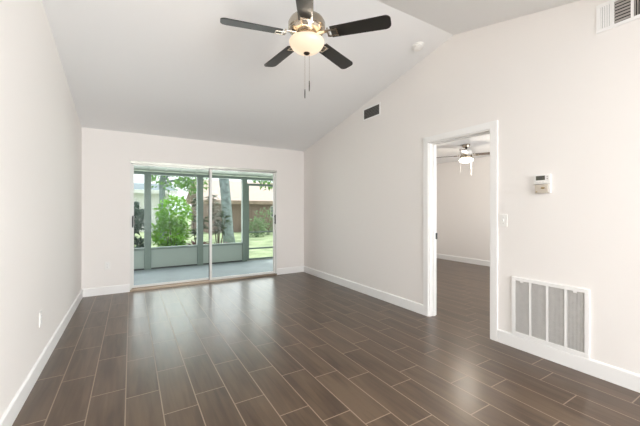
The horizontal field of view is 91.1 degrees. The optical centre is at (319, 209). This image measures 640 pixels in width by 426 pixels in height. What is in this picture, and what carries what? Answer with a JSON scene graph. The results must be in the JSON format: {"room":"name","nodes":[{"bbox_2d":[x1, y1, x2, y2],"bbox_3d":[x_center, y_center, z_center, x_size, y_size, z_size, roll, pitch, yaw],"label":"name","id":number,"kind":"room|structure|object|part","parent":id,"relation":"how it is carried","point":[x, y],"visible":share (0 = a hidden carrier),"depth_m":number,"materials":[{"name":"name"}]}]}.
{"room":"empty living room","nodes":[
{"label":"empty living room","id":0,"kind":"room"},
{"bbox_2d":[0,0,81,418],"bbox_3d":[-1.647,-0.280,1.413,0.150,3.230,7.420,0,0,-31],"label":"wall","id":1,"kind":"structure","parent":0,"point":[41,129],"depth_m":2.28,"materials":[{"name":"white paint"}]},
{"bbox_2d":[39,310,41,327],"bbox_3d":[-2.177,0.850,2.448,0.009,0.116,0.072,0,0,-31],"label":"electrical outlet","id":2,"kind":"object","parent":1,"relation":"attached to","point":[40,312],"visible":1,"depth_m":2.43,"materials":[{"name":"white plastic"}]},
{"bbox_2d":[0,289,82,425],"bbox_3d":[-0.802,1.195,0.169,0.014,0.120,10.096,0,0,-31],"label":"baseboard","id":3,"kind":"structure","parent":1,"relation":"attached to","point":[9,416],"depth_m":2.27,"materials":[{"name":"white paint"}]},
{"bbox_2d":[82,127,303,288],"bbox_3d":[-0.283,0.076,6.476,7.407,2.518,0.150,0,0,-31],"label":"wall","id":4,"kind":"structure","parent":0,"point":[107,155],"depth_m":4.79,"materials":[{"name":"white paint"}]},
{"bbox_2d":[83,284,129,296],"bbox_3d":[-3.162,1.195,4.648,0.590,0.120,0.014,0,0,-31],"label":"baseboard","id":5,"kind":"structure","parent":4,"relation":"attached to","point":[87,292],"depth_m":4.64,"materials":[{"name":"white paint"}]},
{"bbox_2d":[130,161,276,291],"bbox_3d":[-1.905,0.252,5.483,2.420,2.007,0.160,0,0,-31],"label":"door","id":6,"kind":"structure","parent":4,"relation":"in","point":[209,279],"depth_m":5.43,"materials":[{"name":"white metal"}]},
{"bbox_3d":[-2.419,0.256,5.194,1.205,1.935,0.030,0,0,-31],"label":"panel","id":7,"kind":"part","parent":6,"relation":"part of","materials":[{"name":"clear glass"}]},
{"bbox_3d":[-1.395,0.256,5.758,1.218,1.935,0.030,0,0,-31],"label":"panel","id":8,"kind":"part","parent":6,"relation":"part of","materials":[{"name":"clear glass"}]},
{"bbox_2d":[277,266,303,274],"bbox_3d":[-0.578,1.195,6.203,0.593,0.120,0.014,0,0,-31],"label":"baseboard","id":9,"kind":"structure","parent":4,"relation":"attached to","point":[296,269],"depth_m":6.19,"materials":[{"name":"white paint"}]},
{"bbox_2d":[134,259,272,284],"bbox_3d":[-2.206,1.390,6.574,6.200,0.230,2.000,0,0,-31],"label":"floor","id":10,"kind":"structure","parent":0,"point":[141,277],"depth_m":6.48,"materials":[{"name":"paint"}]},
{"bbox_2d":[134,171,272,270],"bbox_3d":[-2.177,0.233,6.556,6.130,2.085,1.920,0,0,-31],"label":"screen enclosure","id":11,"kind":"object","parent":10,"relation":"on","point":[148,257],"visible":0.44,"depth_m":7.17,"materials":[{"name":"paint"}]},
{"bbox_3d":[-4.138,1.050,6.440,0.930,0.390,0.020,0,0,-31],"label":"kick panel","id":12,"kind":"part","parent":11,"relation":"part of","materials":[{"name":"grey metal"}]},
{"bbox_3d":[-3.683,0.263,6.712,0.130,2.025,0.100,0,0,-31],"label":"post","id":13,"kind":"part","parent":11,"relation":"part of","materials":[{"name":"metal"}]},
{"bbox_3d":[-3.230,1.050,6.987,0.930,0.390,0.020,0,0,-31],"label":"kick panel","id":14,"kind":"part","parent":11,"relation":"part of","materials":[{"name":"grey metal"}]},
{"bbox_3d":[-3.229,0.833,6.985,0.930,0.045,0.090,0,0,-31],"label":"chair rail","id":15,"kind":"part","parent":11,"relation":"part of","materials":[{"name":"metal"}]},
{"bbox_3d":[-3.229,1.260,6.985,0.930,0.030,0.060,0,0,-31],"label":"rail","id":16,"kind":"part","parent":11,"relation":"part of","materials":[{"name":"grey metal"}]},
{"bbox_3d":[-2.775,0.263,7.258,0.130,2.025,0.100,0,0,-31],"label":"post","id":17,"kind":"part","parent":11,"relation":"part of","materials":[{"name":"metal"}]},
{"bbox_3d":[-2.326,1.050,7.531,0.920,0.390,0.020,0,0,-31],"label":"kick panel","id":18,"kind":"part","parent":11,"relation":"part of","materials":[{"name":"grey metal"}]},
{"bbox_3d":[-2.325,0.833,7.529,0.920,0.045,0.090,0,0,-31],"label":"chair rail","id":19,"kind":"part","parent":11,"relation":"part of","materials":[{"name":"metal"}]},
{"bbox_3d":[-2.325,1.260,7.529,0.920,0.030,0.060,0,0,-31],"label":"rail","id":20,"kind":"part","parent":11,"relation":"part of","materials":[{"name":"grey metal"}]},
{"bbox_3d":[-1.880,0.263,7.797,0.120,2.025,0.100,0,0,-31],"label":"post","id":21,"kind":"part","parent":11,"relation":"part of","materials":[{"name":"metal"}]},
{"bbox_2d":[247,183,272,259],"bbox_3d":[-1.379,0.300,8.099,1.030,1.910,0.036,0,0,-31],"label":"screen door","id":22,"kind":"structure","parent":11,"relation":"attached to","point":[248,184],"depth_m":7.85,"materials":[{"name":"paint"}]},
{"bbox_2d":[134,165,272,177],"bbox_3d":[-2.265,-0.931,6.673,6.400,0.247,2.230,0,0,-31],"label":"ceiling","id":23,"kind":"structure","parent":0,"point":[136,168],"depth_m":7.14,"materials":[{"name":"grey paint"}]},
{"bbox_2d":[42,0,579,163],"bbox_3d":[2.352,-1.598,2.069,7.677,0.893,10.420,0,0,-31],"label":"ceiling","id":24,"kind":"structure","parent":0,"point":[169,68],"depth_m":3.48,"materials":[{"name":"white paint"}]},
{"bbox_2d":[220,0,390,96],"bbox_3d":[-0.138,-1.398,2.516,1.258,1.026,1.235,0,0,-31],"label":"ceiling fan","id":25,"kind":"object","parent":24,"relation":"hanging from","point":[306,26],"visible":1,"depth_m":2.39,"materials":[{"name":"black wood"}]},
{"bbox_3d":[-0.511,-1.377,2.357,0.455,0.008,0.128,0,12,-18],"label":"blade","id":26,"kind":"part","parent":25,"relation":"part of","materials":[{"name":"black wood"}]},
{"bbox_3d":[-0.359,-1.377,2.837,0.128,0.008,0.455,-15,9,-35],"label":"blade","id":27,"kind":"part","parent":25,"relation":"part of","materials":[{"name":"black wood"}]},
{"bbox_3d":[-0.102,-1.377,2.065,0.128,0.008,0.455,12,0,0],"label":"blade","id":28,"kind":"part","parent":25,"relation":"part of","materials":[{"name":"black"}]},
{"bbox_3d":[-0.105,-1.292,2.493,0.278,0.098,0.278,0,0,-31],"label":"lamp shade","id":29,"kind":"part","parent":25,"relation":"part of","materials":[{"name":"white glass"}]},
{"bbox_3d":[0.143,-1.377,2.840,0.128,0.008,0.455,-15,-8,35],"label":"blade","id":30,"kind":"part","parent":25,"relation":"part of","materials":[{"name":"black wood"}]},
{"bbox_3d":[0.302,-1.377,2.364,0.455,0.008,0.128,0,-12,18],"label":"blade","id":31,"kind":"part","parent":25,"relation":"part of","materials":[{"name":"black wood"}]},
{"bbox_2d":[412,41,423,51],"bbox_3d":[1.098,-1.822,3.518,0.140,0.062,0.137,0,0,-27],"label":"smoke detector","id":32,"kind":"object","parent":24,"relation":"attached to","point":[417,46],"visible":1,"depth_m":3.49,"materials":[{"name":"white plastic"}]},
{"bbox_2d":[436,144,489,175],"bbox_3d":[2.658,-0.901,5.708,0.899,0.567,0.899,0,0,-15],"label":"ceiling fan","id":33,"kind":"object","parent":24,"relation":"hanging from","point":[466,157],"visible":0.9,"depth_m":5.62,"materials":[{"name":"silver metal"}]},
{"bbox_3d":[2.470,-0.990,5.383,0.115,0.008,0.450,12,6,29],"label":"blade","id":34,"kind":"part","parent":33,"relation":"part of","materials":[{"name":"white"}]},
{"bbox_3d":[2.658,-0.893,5.708,0.232,0.070,0.232,0,0,-31],"label":"light globe","id":35,"kind":"part","parent":33,"relation":"part of","materials":[{"name":"white glass"}]},
{"bbox_3d":[2.982,-0.990,5.520,0.450,0.008,0.115,0,-10,30],"label":"blade","id":36,"kind":"part","parent":33,"relation":"part of","materials":[{"name":"brown wood"}]},
{"bbox_2d":[12,258,639,425],"bbox_3d":[2.351,1.295,2.127,7.477,0.080,10.220,0,0,-31],"label":"floor","id":37,"kind":"structure","parent":0,"point":[300,348],"depth_m":2.48,"materials":[{"name":"brown wood"}]},
{"bbox_2d":[436,156,489,260],"bbox_3d":[4.184,0.075,6.352,0.120,2.520,4.670,0,0,-31],"label":"wall","id":38,"kind":"structure","parent":0,"point":[462,199],"depth_m":7.47,"materials":[{"name":"white paint"}]},
{"bbox_2d":[436,253,489,266],"bbox_3d":[4.130,1.195,6.311,0.014,0.120,4.656,0,0,-31],"label":"baseboard","id":39,"kind":"structure","parent":38,"relation":"attached to","point":[440,256],"depth_m":7.46,"materials":[{"name":"white paint"}]},
{"bbox_2d":[304,0,639,374],"bbox_3d":[2.333,-0.280,2.058,0.120,3.230,10.120,0,0,-31],"label":"wall","id":40,"kind":"structure","parent":0,"point":[563,96],"depth_m":2.79,"materials":[{"name":"white paint"}]},
{"bbox_2d":[304,266,422,314],"bbox_3d":[0.456,1.195,5.048,0.014,0.120,3.032,0,0,-31],"label":"baseboard","id":41,"kind":"structure","parent":40,"relation":"attached to","point":[416,307],"depth_m":4.57,"materials":[{"name":"white paint"}]},
{"bbox_2d":[363,102,380,120],"bbox_3d":[0.748,-1.420,4.564,0.011,0.180,0.380,0,0,-31],"label":"air vent","id":42,"kind":"object","parent":40,"relation":"in","point":[370,112],"visible":1,"depth_m":4.54,"materials":[{"name":"black metal"}]},
{"bbox_2d":[423,120,497,340],"bbox_3d":[1.523,0.233,3.404,0.122,2.045,0.754,0,0,-31],"label":"door frame","id":43,"kind":"structure","parent":40,"relation":"in","point":[432,145],"depth_m":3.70,"materials":[{"name":"white paint"}]},
{"bbox_2d":[499,214,506,226],"bbox_3d":[1.717,0.100,2.947,0.018,0.116,0.074,0,0,-31],"label":"light switch","id":44,"kind":"object","parent":40,"relation":"attached to","point":[502,217],"visible":1,"depth_m":2.95,"materials":[{"name":"white plastic"}]},
{"bbox_2d":[534,174,550,183],"bbox_3d":[1.884,-0.259,2.660,0.028,0.080,0.124,0,0,-31],"label":"thermostat","id":45,"kind":"object","parent":40,"relation":"attached to","point":[543,178],"visible":1,"depth_m":2.65,"materials":[{"name":"white plastic"}]},
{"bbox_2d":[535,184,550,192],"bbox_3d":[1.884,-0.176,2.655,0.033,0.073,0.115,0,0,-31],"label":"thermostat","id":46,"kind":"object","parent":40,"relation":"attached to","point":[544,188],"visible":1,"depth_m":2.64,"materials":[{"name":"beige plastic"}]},
{"bbox_2d":[512,276,589,358],"bbox_3d":[1.905,0.872,2.633,0.020,0.524,0.568,0,0,-31],"label":"air vent","id":47,"kind":"object","parent":40,"relation":"in","point":[550,314],"visible":1,"depth_m":2.60,"materials":[{"name":"white metal"}]},
{"bbox_2d":[498,329,639,392],"bbox_3d":[3.289,1.195,0.339,0.014,0.120,6.188,0,0,-31],"label":"baseboard","id":48,"kind":"structure","parent":40,"relation":"attached to","point":[618,376],"depth_m":2.46,"materials":[{"name":"white paint"}]},
{"bbox_2d":[596,0,639,33],"bbox_3d":[2.151,-1.423,2.231,0.012,0.208,0.295,0,0,-31],"label":"air vent","id":49,"kind":"object","parent":40,"relation":"in","point":[610,14],"visible":1,"depth_m":2.27,"materials":[{"name":"white metal"}]},
{"label":"outside","id":50,"kind":"structure","parent":0,"visible":0},
{"bbox_2d":[134,215,272,257],"bbox_3d":[-16.639,1.505,47.041,100.000,0.200,82.230,0,0,-31],"label":"ground","id":51,"kind":"structure","parent":50,"point":[266,240],"depth_m":14.32,"materials":[{"name":"green plant"}]},
{"bbox_2d":[134,183,176,231],"bbox_3d":[-15.287,-0.265,21.717,9.000,3.340,8.020,0,0,-31],"label":"house","id":52,"kind":"structure","parent":51,"relation":"on","point":[138,187],"depth_m":20.35,"materials":[{"name":"white"}]},
{"bbox_2d":[151,175,208,239],"bbox_3d":[-6.987,-1.047,14.505,3.825,4.918,2.561,0,0,-31],"label":"tree","id":53,"kind":"object","parent":51,"relation":"on","point":[162,181],"visible":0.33,"depth_m":14.44,"materials":[{"name":"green plant"}]},
{"bbox_2d":[219,178,235,242],"bbox_3d":[-3.980,-2.276,13.325,5.724,7.412,4.495,0,0,-31],"label":"tree","id":54,"kind":"object","parent":51,"relation":"on","point":[224,184],"visible":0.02,"depth_m":12.70,"materials":[{"name":"grey plant"}]},
{"bbox_2d":[186,179,272,232],"bbox_3d":[-4.443,-0.340,23.867,9.800,3.490,7.520,0,0,-31],"label":"house","id":55,"kind":"structure","parent":51,"relation":"on","point":[258,199],"depth_m":20.26,"materials":[{"name":"beige paint"}]},
{"bbox_2d":[249,217,267,236],"bbox_3d":[-3.304,0.925,16.223,1.317,1.152,1.118,0,0,-31],"label":"shrub","id":56,"kind":"object","parent":51,"relation":"on","point":[256,220],"visible":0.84,"depth_m":16.13,"materials":[{"name":"green plant"}]},
{"bbox_2d":[252,180,272,190],"bbox_3d":[-2.005,-0.893,15.446,3.199,4.608,2.575,0,0,-31],"label":"tree","id":57,"kind":"object","parent":51,"relation":"on","point":[254,181],"visible":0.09,"depth_m":14.97,"materials":[{"name":"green plant"}]},
{"bbox_2d":[253,207,272,234],"bbox_3d":[-2.915,0.671,17.610,1.944,1.678,1.629,0,0,-31],"label":"shrub","id":58,"kind":"object","parent":51,"relation":"on","point":[261,212],"visible":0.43,"depth_m":17.44,"materials":[{"name":"green plant"}]},
{"bbox_3d":[-5.017,1.385,7.706,5.350,0.040,2.820,0,0,-31],"label":"planting bed","id":59,"kind":"object","parent":51,"relation":"on","visible":0},
{"bbox_2d":[134,200,151,247],"bbox_3d":[-4.649,0.538,7.615,1.044,1.658,0.891,0,0,-31],"label":"shrub","id":60,"kind":"object","parent":59,"relation":"on","point":[139,213],"visible":0.26,"depth_m":7.59,"materials":[{"name":"green plant"}]},
{"bbox_2d":[151,194,193,246],"bbox_3d":[-3.878,0.472,8.177,1.181,1.790,0.908,0,0,-31],"label":"shrub","id":61,"kind":"object","parent":59,"relation":"on","point":[177,223],"visible":0.88,"depth_m":8.04,"materials":[{"name":"green plant"}]},
{"bbox_3d":[-3.804,0.733,8.155,0.527,1.267,0.534,0,0,20],"label":"stem","id":62,"kind":"part","parent":61,"relation":"part of","materials":[{"name":"green plant"}]},
{"bbox_2d":[186,198,208,244],"bbox_3d":[-3.696,0.467,9.448,0.970,1.804,0.998,0,0,-31],"label":"plant","id":63,"kind":"object","parent":59,"relation":"on","point":[193,231],"visible":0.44,"depth_m":9.43,"materials":[{"name":"green plant"}]},
{"bbox_3d":[-3.676,0.467,9.473,0.182,1.804,0.358,0,0,37],"label":"stem","id":64,"kind":"part","parent":63,"relation":"part of","materials":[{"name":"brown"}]},
{"bbox_2d":[204,195,230,243],"bbox_3d":[-2.861,0.474,8.779,0.981,1.789,0.995,0,0,-31],"label":"plant","id":65,"kind":"object","parent":59,"relation":"on","point":[217,222],"visible":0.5,"depth_m":8.76,"materials":[{"name":"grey plant"}]},
{"bbox_3d":[-2.809,0.491,8.789,0.144,1.754,0.334,0,0,45],"label":"stem","id":66,"kind":"part","parent":65,"relation":"part of","materials":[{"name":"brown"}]}
]}

